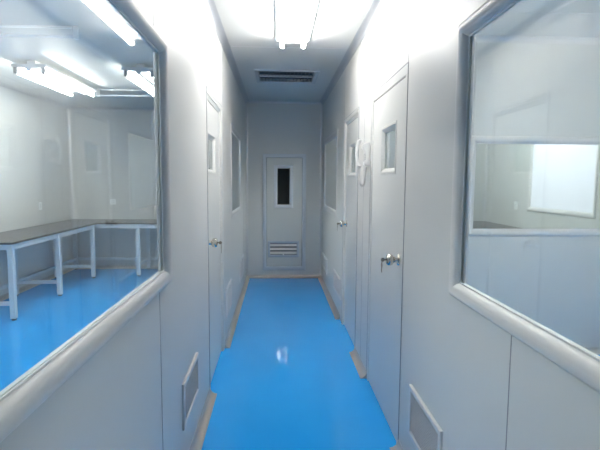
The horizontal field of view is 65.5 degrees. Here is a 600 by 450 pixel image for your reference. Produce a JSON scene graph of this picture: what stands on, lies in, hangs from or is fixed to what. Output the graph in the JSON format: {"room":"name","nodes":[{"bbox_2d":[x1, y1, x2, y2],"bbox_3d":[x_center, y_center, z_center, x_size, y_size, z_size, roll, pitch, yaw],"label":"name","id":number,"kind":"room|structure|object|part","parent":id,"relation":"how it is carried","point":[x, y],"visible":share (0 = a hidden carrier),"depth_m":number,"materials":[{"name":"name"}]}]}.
{"room":"laboratory corridor","nodes":[
{"label":"laboratory corridor","id":0,"kind":"room"},
{"bbox_2d":[0,87,71,295],"bbox_3d":[-3.477,-0.096,2.394,0.050,2.600,10.420,0,5,-3],"label":"wall","id":1,"kind":"structure","parent":0,"point":[34,169],"depth_m":6.35,"materials":[{"name":"paint"}]},
{"bbox_2d":[0,82,68,109],"bbox_3d":[-3.560,-1.631,5.061,0.045,0.045,4.720,0,5,-3],"label":"trim","id":2,"kind":"structure","parent":1,"relation":"attached to","point":[2,85],"depth_m":6.30,"materials":[{"name":"silver metal"}]},
{"bbox_2d":[0,268,73,300],"bbox_3d":[-3.525,1.006,4.306,0.048,0.048,6.720,0,5,-3],"label":"baseboard","id":3,"kind":"structure","parent":1,"relation":"attached to","point":[29,286],"depth_m":6.29,"materials":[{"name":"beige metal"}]},
{"bbox_2d":[38,202,41,209],"bbox_3d":[-3.653,-0.267,6.553,0.011,0.110,0.086,0,5,-3],"label":"wall socket","id":4,"kind":"object","parent":1,"relation":"attached to","point":[39,203],"visible":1,"depth_m":6.55,"materials":[{"name":"white plastic"}]},
{"bbox_2d":[66,110,74,264],"bbox_3d":[-3.682,-0.578,7.505,0.045,2.500,0.045,0,5,-3],"label":"trim","id":5,"kind":"structure","parent":1,"relation":"attached to","point":[68,117],"depth_m":7.48,"materials":[{"name":"silver metal"}]},
{"bbox_2d":[70,110,157,265],"bbox_3d":[-2.286,-0.581,7.621,2.845,2.600,0.050,0,5,-3],"label":"wall","id":6,"kind":"structure","parent":0,"point":[113,152],"depth_m":7.54,"materials":[{"name":"paint"}]},
{"bbox_2d":[68,107,153,110],"bbox_3d":[-2.276,-1.848,7.454,2.845,0.045,0.045,0,5,-3],"label":"trim","id":7,"kind":"structure","parent":6,"relation":"attached to","point":[69,108],"depth_m":7.43,"materials":[{"name":"silver metal"}]},
{"bbox_2d":[110,199,115,204],"bbox_3d":[-3.038,-0.378,7.573,0.090,0.090,0.011,0,5,-3],"label":"wall socket","id":8,"kind":"object","parent":6,"relation":"attached to","point":[112,201],"visible":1,"depth_m":7.57,"materials":[{"name":"white plastic"}]},
{"bbox_2d":[78,265,157,268],"bbox_3d":[-2.267,0.694,7.693,2.795,0.048,0.048,0,5,-3],"label":"baseboard","id":9,"kind":"structure","parent":6,"relation":"attached to","point":[114,266],"depth_m":7.67,"materials":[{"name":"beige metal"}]},
{"bbox_2d":[0,0,245,449],"bbox_3d":[-0.613,-0.128,2.924,0.034,2.600,11.100,0,5,-3],"label":"wall","id":10,"kind":"structure","parent":0,"point":[127,395],"depth_m":2.11,"materials":[{"name":"paint"}]},
{"bbox_2d":[0,0,172,442],"bbox_3d":[-0.479,-0.097,0.307,0.052,0.990,3.275,0,5,-3],"label":"window","id":11,"kind":"structure","parent":10,"relation":"in","point":[23,396],"depth_m":1.37,"materials":[{"name":"silver metal"}]},
{"bbox_2d":[182,352,198,430],"bbox_3d":[-0.582,0.860,2.454,0.032,0.230,0.425,0,5,-3],"label":"air vent","id":12,"kind":"object","parent":10,"relation":"in","point":[190,385],"visible":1,"depth_m":2.41,"materials":[{"name":"silver metal"}]},
{"bbox_2d":[190,388,216,449],"bbox_3d":[-0.451,1.396,0.353,0.048,0.048,5.685,0,5,-3],"label":"baseboard","id":13,"kind":"structure","parent":10,"relation":"attached to","point":[198,439],"depth_m":2.77,"materials":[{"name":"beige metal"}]},
{"bbox_2d":[206,86,223,387],"bbox_3d":[-0.621,0.091,3.503,0.147,2.055,0.842,0,5,-3],"label":"door","id":14,"kind":"structure","parent":10,"relation":"in","point":[213,112],"depth_m":3.52,"materials":[{"name":"white paint"}]},
{"bbox_3d":[-0.658,-0.511,3.356,0.003,0.262,0.367,0,5,-3],"label":"glass pane","id":15,"kind":"part","parent":14,"relation":"part of","materials":[{"name":"clear glass"}]},
{"bbox_3d":[-0.645,-0.511,3.357,0.022,0.290,0.395,0,5,-3],"label":"vision frame","id":16,"kind":"part","parent":14,"relation":"part of","materials":[{"name":"white paint"}]},
{"bbox_3d":[-0.594,0.120,3.165,0.070,0.066,0.066,0,5,-3],"label":"knob","id":17,"kind":"part","parent":14,"relation":"part of","materials":[{"name":"silver metal"}]},
{"bbox_2d":[203,0,248,103],"bbox_3d":[-0.529,-1.324,2.026,0.050,0.050,9.530,0,5,-3],"label":"trim","id":18,"kind":"structure","parent":10,"relation":"attached to","point":[210,5],"depth_m":3.81,"materials":[{"name":"silver metal"}]},
{"bbox_2d":[226,279,231,317],"bbox_3d":[-0.678,0.686,4.401,0.032,0.270,0.430,0,5,-3],"label":"air vent","id":19,"kind":"object","parent":10,"relation":"in","point":[229,287],"visible":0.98,"depth_m":4.35,"materials":[{"name":"silver metal"}]},
{"bbox_2d":[231,124,241,218],"bbox_3d":[-0.728,-0.590,5.258,0.042,0.940,1.280,0,5,-3],"label":"window","id":20,"kind":"structure","parent":10,"relation":"in","point":[236,160],"depth_m":5.25,"materials":[{"name":"grey glass"}]},
{"bbox_3d":[-0.730,-0.590,5.258,0.006,0.838,1.178,0,5,-3],"label":"glass pane","id":21,"kind":"part","parent":20,"relation":"part of","materials":[{"name":"clear glass"}]},
{"bbox_2d":[225,275,249,347],"bbox_3d":[-0.705,0.910,5.502,0.048,0.048,2.920,0,5,-3],"label":"baseboard","id":22,"kind":"structure","parent":10,"relation":"attached to","point":[229,337],"depth_m":4.95,"materials":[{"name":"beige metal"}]},
{"bbox_2d":[240,254,243,282],"bbox_3d":[-0.756,0.550,5.983,0.032,0.275,0.530,0,5,-3],"label":"air vent","id":23,"kind":"object","parent":10,"relation":"in","point":[242,257],"visible":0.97,"depth_m":5.93,"materials":[{"name":"silver metal"}]},
{"bbox_2d":[277,168,289,204],"bbox_3d":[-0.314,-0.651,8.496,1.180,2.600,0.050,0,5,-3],"label":"window","id":24,"kind":"structure","parent":0,"point":[283,174],"depth_m":8.47,"materials":[{"name":"black glass"}]},
{"bbox_2d":[246,102,321,274],"bbox_3d":[-0.237,-0.503,6.925,1.120,2.600,0.030,0,5,-3],"label":"wall","id":25,"kind":"structure","parent":0,"point":[272,128],"depth_m":6.86,"materials":[{"name":"paint"}]},
{"bbox_2d":[246,105,248,274],"bbox_3d":[-0.779,-0.500,6.867,0.032,2.500,0.032,0,5,-3],"label":"trim","id":26,"kind":"structure","parent":25,"relation":"attached to","point":[247,234],"depth_m":6.88,"materials":[{"name":"silver metal"}]},
{"bbox_2d":[247,274,320,277],"bbox_3d":[-0.243,0.771,7.006,1.120,0.048,0.048,0,5,-3],"label":"baseboard","id":27,"kind":"structure","parent":25,"relation":"attached to","point":[263,275],"depth_m":7.02,"materials":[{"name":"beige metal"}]},
{"bbox_2d":[249,101,318,103],"bbox_3d":[-0.228,-1.780,6.776,1.020,0.028,0.028,0,5,-3],"label":"trim","id":28,"kind":"structure","parent":25,"relation":"attached to","point":[270,102],"depth_m":6.78,"materials":[{"name":"silver metal"}]},
{"bbox_2d":[263,154,305,269],"bbox_3d":[-0.233,-0.184,6.943,0.640,1.733,0.062,0,5,-3],"label":"door","id":29,"kind":"structure","parent":25,"relation":"in","point":[284,226],"depth_m":6.94,"materials":[{"name":"white metal"}]},
{"bbox_3d":[-0.244,-0.569,6.900,0.283,0.637,0.034,0,5,-3],"label":"vision frame","id":30,"kind":"part","parent":29,"relation":"part of","materials":[{"name":"white metal"}]},
{"bbox_2d":[268,241,298,256],"bbox_3d":[-0.249,0.361,6.989,0.465,0.243,0.052,0,5,-3],"label":"vent","id":31,"kind":"object","parent":29,"relation":"attached to","point":[275,248],"depth_m":6.99,"materials":[{"name":"silver metal"}]},
{"bbox_2d":[319,106,322,273],"bbox_3d":[0.308,-0.499,6.921,0.032,2.500,0.032,0,5,-3],"label":"trim","id":32,"kind":"structure","parent":25,"relation":"attached to","point":[321,107],"depth_m":6.92,"materials":[{"name":"silver metal"}]},
{"bbox_2d":[0,269,599,449],"bbox_3d":[-0.120,1.205,3.095,6.850,0.080,11.260,0,5,-3],"label":"floor","id":33,"kind":"structure","parent":0,"point":[288,378],"depth_m":3.80,"materials":[{"name":"blue plastic"}]},
{"bbox_2d":[0,219,157,320],"bbox_3d":[-2.598,0.448,6.202,2.075,0.815,2.925,0,5,-3],"label":"laboratory bench","id":34,"kind":"object","parent":33,"relation":"on","point":[11,240],"visible":0.82,"depth_m":6.21,"materials":[{"name":"metal"}]},
{"bbox_3d":[-3.221,0.225,4.740,0.483,0.060,0.036,0,5,-3],"label":"rail","id":35,"kind":"part","parent":34,"relation":"part of","materials":[{"name":"silver metal"}]},
{"bbox_3d":[-3.517,0.761,5.294,0.036,0.040,0.978,0,5,-3],"label":"rail","id":36,"kind":"part","parent":34,"relation":"part of","materials":[{"name":"silver metal"}]},
{"bbox_3d":[-3.225,0.810,4.795,0.483,0.040,0.036,0,5,-3],"label":"rail","id":37,"kind":"part","parent":34,"relation":"part of","materials":[{"name":"silver metal"}]},
{"bbox_3d":[-2.956,0.580,4.786,0.052,0.773,0.052,0,5,-3],"label":"leg","id":38,"kind":"part","parent":34,"relation":"part of","materials":[{"name":"silver metal"}]},
{"bbox_3d":[-3.541,0.482,5.784,0.052,0.773,0.052,0,5,-3],"label":"leg","id":39,"kind":"part","parent":34,"relation":"part of","materials":[{"name":"silver metal"}]},
{"bbox_3d":[-2.979,0.176,5.265,0.036,0.060,0.978,0,5,-3],"label":"rail","id":40,"kind":"part","parent":34,"relation":"part of","materials":[{"name":"silver metal"}]},
{"bbox_3d":[-3.275,0.713,5.819,0.483,0.040,0.036,0,5,-3],"label":"rail","id":41,"kind":"part","parent":34,"relation":"part of","materials":[{"name":"silver metal"}]},
{"bbox_3d":[-3.569,0.662,6.343,0.036,0.040,1.028,0,5,-3],"label":"rail","id":42,"kind":"part","parent":34,"relation":"part of","materials":[{"name":"silver metal"}]},
{"bbox_3d":[-3.594,0.381,6.858,0.052,0.773,0.052,0,5,-3],"label":"leg","id":43,"kind":"part","parent":34,"relation":"part of","materials":[{"name":"silver metal"}]},
{"bbox_3d":[-3.007,0.483,5.811,0.052,0.773,0.052,0,5,-3],"label":"leg","id":44,"kind":"part","parent":34,"relation":"part of","materials":[{"name":"silver metal"}]},
{"bbox_3d":[-3.612,0.580,7.213,0.036,0.040,0.618,0,5,-3],"label":"rail","id":45,"kind":"part","parent":34,"relation":"part of","materials":[{"name":"silver metal"}]},
{"bbox_3d":[-3.627,0.318,7.524,0.052,0.773,0.052,0,5,-3],"label":"leg","id":46,"kind":"part","parent":34,"relation":"part of","materials":[{"name":"silver metal"}]},
{"bbox_3d":[-3.328,0.612,6.893,0.483,0.040,0.036,0,5,-3],"label":"rail","id":47,"kind":"part","parent":34,"relation":"part of","materials":[{"name":"silver metal"}]},
{"bbox_3d":[-3.031,0.077,6.314,0.036,0.060,1.028,0,5,-3],"label":"rail","id":48,"kind":"part","parent":34,"relation":"part of","materials":[{"name":"silver metal"}]},
{"bbox_3d":[-3.060,0.381,6.884,0.052,0.773,0.052,0,5,-3],"label":"leg","id":49,"kind":"part","parent":34,"relation":"part of","materials":[{"name":"silver metal"}]},
{"bbox_3d":[-3.049,0.549,7.575,1.108,0.040,0.036,0,5,-3],"label":"rail","id":50,"kind":"part","parent":34,"relation":"part of","materials":[{"name":"silver metal"}]},
{"bbox_3d":[-2.751,0.016,6.986,0.573,0.060,0.036,0,5,-3],"label":"rail","id":51,"kind":"part","parent":34,"relation":"part of","materials":[{"name":"silver metal"}]},
{"bbox_3d":[-2.441,0.371,7.035,0.052,0.773,0.052,0,5,-3],"label":"leg","id":52,"kind":"part","parent":34,"relation":"part of","materials":[{"name":"silver metal"}]},
{"bbox_3d":[-2.456,0.576,7.330,0.036,0.040,0.498,0,5,-3],"label":"rail","id":53,"kind":"part","parent":34,"relation":"part of","materials":[{"name":"silver metal"}]},
{"bbox_3d":[-2.045,0.017,7.021,0.738,0.060,0.036,0,5,-3],"label":"rail","id":54,"kind":"part","parent":34,"relation":"part of","materials":[{"name":"silver metal"}]},
{"bbox_3d":[-2.468,0.319,7.582,0.052,0.773,0.052,0,5,-3],"label":"leg","id":55,"kind":"part","parent":34,"relation":"part of","materials":[{"name":"silver metal"}]},
{"bbox_2d":[473,221,523,228],"bbox_3d":[2.646,0.481,6.157,0.895,0.820,2.995,0,5,-3],"label":"laboratory bench","id":56,"kind":"object","parent":33,"relation":"on","point":[476,224],"visible":0.06,"depth_m":6.69,"materials":[{"name":"laminate"}]},
{"bbox_2d":[0,0,599,107],"bbox_3d":[-0.104,-1.453,2.845,6.850,0.062,11.260,0,5,-3],"label":"ceiling","id":57,"kind":"structure","parent":0,"point":[106,44],"depth_m":3.83,"materials":[{"name":"grey paint"}]},
{"bbox_2d":[0,25,78,39],"bbox_3d":[-2.273,-1.452,3.492,1.200,0.092,0.040,0,5,-3],"label":"lamp","id":58,"kind":"object","parent":57,"relation":"attached to","point":[75,35],"visible":1,"depth_m":3.50,"materials":[{"name":"white plastic"}]},
{"bbox_2d":[10,60,96,96],"bbox_3d":[-2.638,-1.583,5.101,0.340,0.136,1.260,0,5,-3],"label":"ceiling light","id":59,"kind":"object","parent":57,"relation":"attached to","point":[44,72],"visible":1,"depth_m":4.86,"materials":[{"name":"white plastic"}]},
{"bbox_2d":[96,89,153,96],"bbox_3d":[-1.996,-1.684,5.978,1.200,0.092,0.040,0,5,-3],"label":"lamp","id":60,"kind":"object","parent":57,"relation":"attached to","point":[97,90],"visible":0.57,"depth_m":5.95,"materials":[{"name":"white plastic"}]},
{"bbox_2d":[121,64,153,95],"bbox_3d":[-1.616,-1.585,5.191,0.340,0.136,1.220,0,5,-3],"label":"ceiling light","id":61,"kind":"object","parent":57,"relation":"attached to","point":[144,75],"visible":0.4,"depth_m":4.72,"materials":[{"name":"white plastic"}]},
{"bbox_2d":[254,69,319,83],"bbox_3d":[-0.149,-1.659,5.156,0.683,0.056,0.620,0,5,-3],"label":"ceiling vent","id":62,"kind":"object","parent":57,"relation":"in","point":[284,76],"visible":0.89,"depth_m":5.19,"materials":[{"name":"silver metal"}]},
{"bbox_2d":[276,0,318,49],"bbox_3d":[-0.029,-1.407,3.164,0.270,0.091,1.220,0,5,-3],"label":"ceiling light","id":63,"kind":"object","parent":57,"relation":"attached to","point":[294,18],"visible":1,"depth_m":3.21,"materials":[{"name":"white plastic"}]},
{"bbox_2d":[354,144,484,220],"bbox_3d":[1.677,-0.550,7.548,2.705,2.600,0.050,0,5,-3],"label":"wall","id":64,"kind":"structure","parent":0,"point":[480,148],"depth_m":7.57,"materials":[{"name":"paint"}]},
{"bbox_2d":[321,0,599,449],"bbox_3d":[0.533,-0.127,2.981,0.031,2.600,11.100,0,5,-3],"label":"wall","id":65,"kind":"structure","parent":0,"point":[485,388],"depth_m":1.94,"materials":[{"name":"paint"}]},
{"bbox_2d":[322,252,326,274],"bbox_3d":[0.349,0.527,6.458,0.032,0.205,0.610,0,5,-3],"label":"air vent","id":66,"kind":"object","parent":65,"relation":"in","point":[324,259],"visible":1,"depth_m":6.46,"materials":[{"name":"silver metal"}]},
{"bbox_2d":[318,276,339,319],"bbox_3d":[0.346,0.874,5.957,0.048,0.048,2.110,0,5,-3],"label":"baseboard","id":67,"kind":"structure","parent":65,"relation":"attached to","point":[332,305],"depth_m":5.64,"materials":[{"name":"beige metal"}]},
{"bbox_2d":[323,129,337,216],"bbox_3d":[0.389,-0.640,5.867,0.042,0.970,1.450,0,5,-3],"label":"window","id":68,"kind":"structure","parent":65,"relation":"in","point":[331,145],"depth_m":5.80,"materials":[{"name":"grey glass"}]},
{"bbox_3d":[0.391,-0.640,5.867,0.006,0.868,1.348,0,5,-3],"label":"glass pane","id":69,"kind":"part","parent":68,"relation":"part of","materials":[{"name":"clear glass"}]},
{"bbox_2d":[333,269,340,299],"bbox_3d":[0.414,0.646,5.140,0.032,0.225,0.560,0,5,-3],"label":"air vent","id":70,"kind":"object","parent":65,"relation":"in","point":[336,279],"visible":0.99,"depth_m":5.08,"materials":[{"name":"silver metal"}]},
{"bbox_2d":[337,107,358,347],"bbox_3d":[0.446,0.024,4.278,0.147,2.055,0.812,0,5,-3],"label":"door","id":71,"kind":"structure","parent":65,"relation":"in","point":[352,126],"depth_m":4.33,"materials":[{"name":"white paint"}]},
{"bbox_3d":[0.423,-0.013,4.545,0.070,0.066,0.066,0,5,-3],"label":"knob","id":72,"kind":"part","parent":71,"relation":"part of","materials":[{"name":"silver metal"}]},
{"bbox_3d":[0.482,-0.593,4.222,0.022,0.305,0.380,0,5,-3],"label":"vision frame","id":73,"kind":"part","parent":71,"relation":"part of","materials":[{"name":"white paint"}]},
{"bbox_3d":[0.512,-0.593,4.223,0.022,0.305,0.380,0,5,-3],"label":"vision frame","id":74,"kind":"part","parent":71,"relation":"part of","materials":[{"name":"white paint"}]},
{"bbox_2d":[319,0,385,105],"bbox_3d":[0.540,-1.322,2.079,0.050,0.050,9.530,0,5,-3],"label":"trim","id":75,"kind":"structure","parent":65,"relation":"attached to","point":[377,5],"depth_m":3.79,"materials":[{"name":"silver metal"}]},
{"bbox_2d":[349,348,366,378],"bbox_3d":[0.457,1.086,3.705,0.048,0.048,0.530,0,5,-3],"label":"baseboard","id":76,"kind":"structure","parent":65,"relation":"attached to","point":[360,368],"depth_m":3.66,"materials":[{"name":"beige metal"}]},
{"bbox_2d":[355,139,369,186],"bbox_3d":[0.449,-0.447,3.374,0.102,0.341,0.080,0,5,-3],"label":"wall telephone","id":77,"kind":"object","parent":65,"relation":"attached to","point":[366,146],"visible":1,"depth_m":3.34,"materials":[{"name":"white plastic"}]},
{"bbox_3d":[0.451,-0.349,3.380,0.075,0.146,0.025,-2,6,-27],"label":"coiled cord","id":78,"kind":"part","parent":77,"relation":"part of","materials":[{"name":"grey plastic"}]},
{"bbox_2d":[366,62,408,443],"bbox_3d":[0.498,0.154,2.900,0.147,2.055,0.902,0,5,-3],"label":"door","id":79,"kind":"structure","parent":65,"relation":"in","point":[390,101],"depth_m":2.83,"materials":[{"name":"white paint"}]},
{"bbox_3d":[0.537,-0.453,2.797,0.022,0.295,0.375,0,5,-3],"label":"vision frame","id":80,"kind":"part","parent":79,"relation":"part of","materials":[{"name":"white paint"}]},
{"bbox_3d":[0.567,-0.453,2.799,0.022,0.295,0.375,0,5,-3],"label":"vision frame","id":81,"kind":"part","parent":79,"relation":"part of","materials":[{"name":"glass"}]},
{"bbox_3d":[0.506,0.190,2.552,0.070,0.066,0.066,0,5,-3],"label":"knob","id":82,"kind":"part","parent":79,"relation":"part of","materials":[{"name":"silver metal"}]},
{"bbox_2d":[390,440,402,449],"bbox_3d":[0.637,1.430,0.063,0.048,0.048,4.995,0,5,-3],"label":"baseboard","id":83,"kind":"structure","parent":65,"relation":"attached to","point":[397,446],"depth_m":2.52,"materials":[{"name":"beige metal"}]},
{"bbox_2d":[408,384,442,449],"bbox_3d":[0.565,0.933,2.097,0.032,0.255,0.440,0,5,-3],"label":"air vent","id":84,"kind":"object","parent":65,"relation":"in","point":[425,433],"visible":1,"depth_m":2.12,"materials":[{"name":"silver metal"}]},
{"bbox_2d":[448,0,599,392],"bbox_3d":[0.662,-0.088,0.235,0.052,1.000,3.020,0,5,-3],"label":"window","id":85,"kind":"structure","parent":65,"relation":"in","point":[581,363],"depth_m":1.58,"materials":[{"name":"silver metal"}]},
{"bbox_2d":[389,43,599,346],"bbox_3d":[1.859,-0.201,3.859,2.705,2.600,0.030,0,5,-3],"label":"wall","id":86,"kind":"structure","parent":0,"point":[553,90],"depth_m":3.81,"materials":[{"name":"paint"}]},
{"bbox_2d":[468,136,599,235],"bbox_3d":[2.140,-0.315,3.855,1.545,0.820,0.052,0,5,-3],"label":"window","id":87,"kind":"structure","parent":86,"relation":"in","point":[475,139],"depth_m":3.81,"materials":[{"name":"silver metal"}]},
{"bbox_2d":[476,35,599,44],"bbox_3d":[1.869,-1.470,3.702,2.705,0.045,0.045,0,5,-3],"label":"trim","id":88,"kind":"structure","parent":86,"relation":"attached to","point":[479,38],"depth_m":3.71,"materials":[{"name":"silver metal"}]},
{"bbox_2d":[584,347,599,354],"bbox_3d":[1.853,1.073,3.940,2.705,0.048,0.048,0,5,-3],"label":"trim","id":89,"kind":"structure","parent":86,"relation":"attached to","point":[596,350],"depth_m":3.99,"materials":[{"name":"silver metal"}]},
{"bbox_2d":[486,144,599,228],"bbox_3d":[3.301,-0.073,2.595,0.050,2.600,10.150,0,5,-3],"label":"wall","id":90,"kind":"structure","parent":0,"point":[508,164],"depth_m":6.68,"materials":[{"name":"paint"}]},
{"bbox_2d":[482,144,488,220],"bbox_3d":[3.008,-0.543,7.567,0.045,2.500,0.045,0,5,-3],"label":"trim","id":91,"kind":"structure","parent":90,"relation":"attached to","point":[486,145],"depth_m":7.56,"materials":[{"name":"silver metal"}]},
{"bbox_2d":[514,201,517,209],"bbox_3d":[3.071,-0.279,6.632,0.011,0.115,0.086,0,5,-3],"label":"wall socket","id":92,"kind":"object","parent":90,"relation":"attached to","point":[515,202],"visible":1,"depth_m":6.62,"materials":[{"name":"white plastic"}]},
{"bbox_2d":[527,144,599,218],"bbox_3d":[3.127,-0.607,5.613,0.036,0.965,1.370,0,5,-3],"label":"window","id":93,"kind":"structure","parent":90,"relation":"in","point":[562,179],"depth_m":5.56,"materials":[{"name":"white glass"}]}
]}

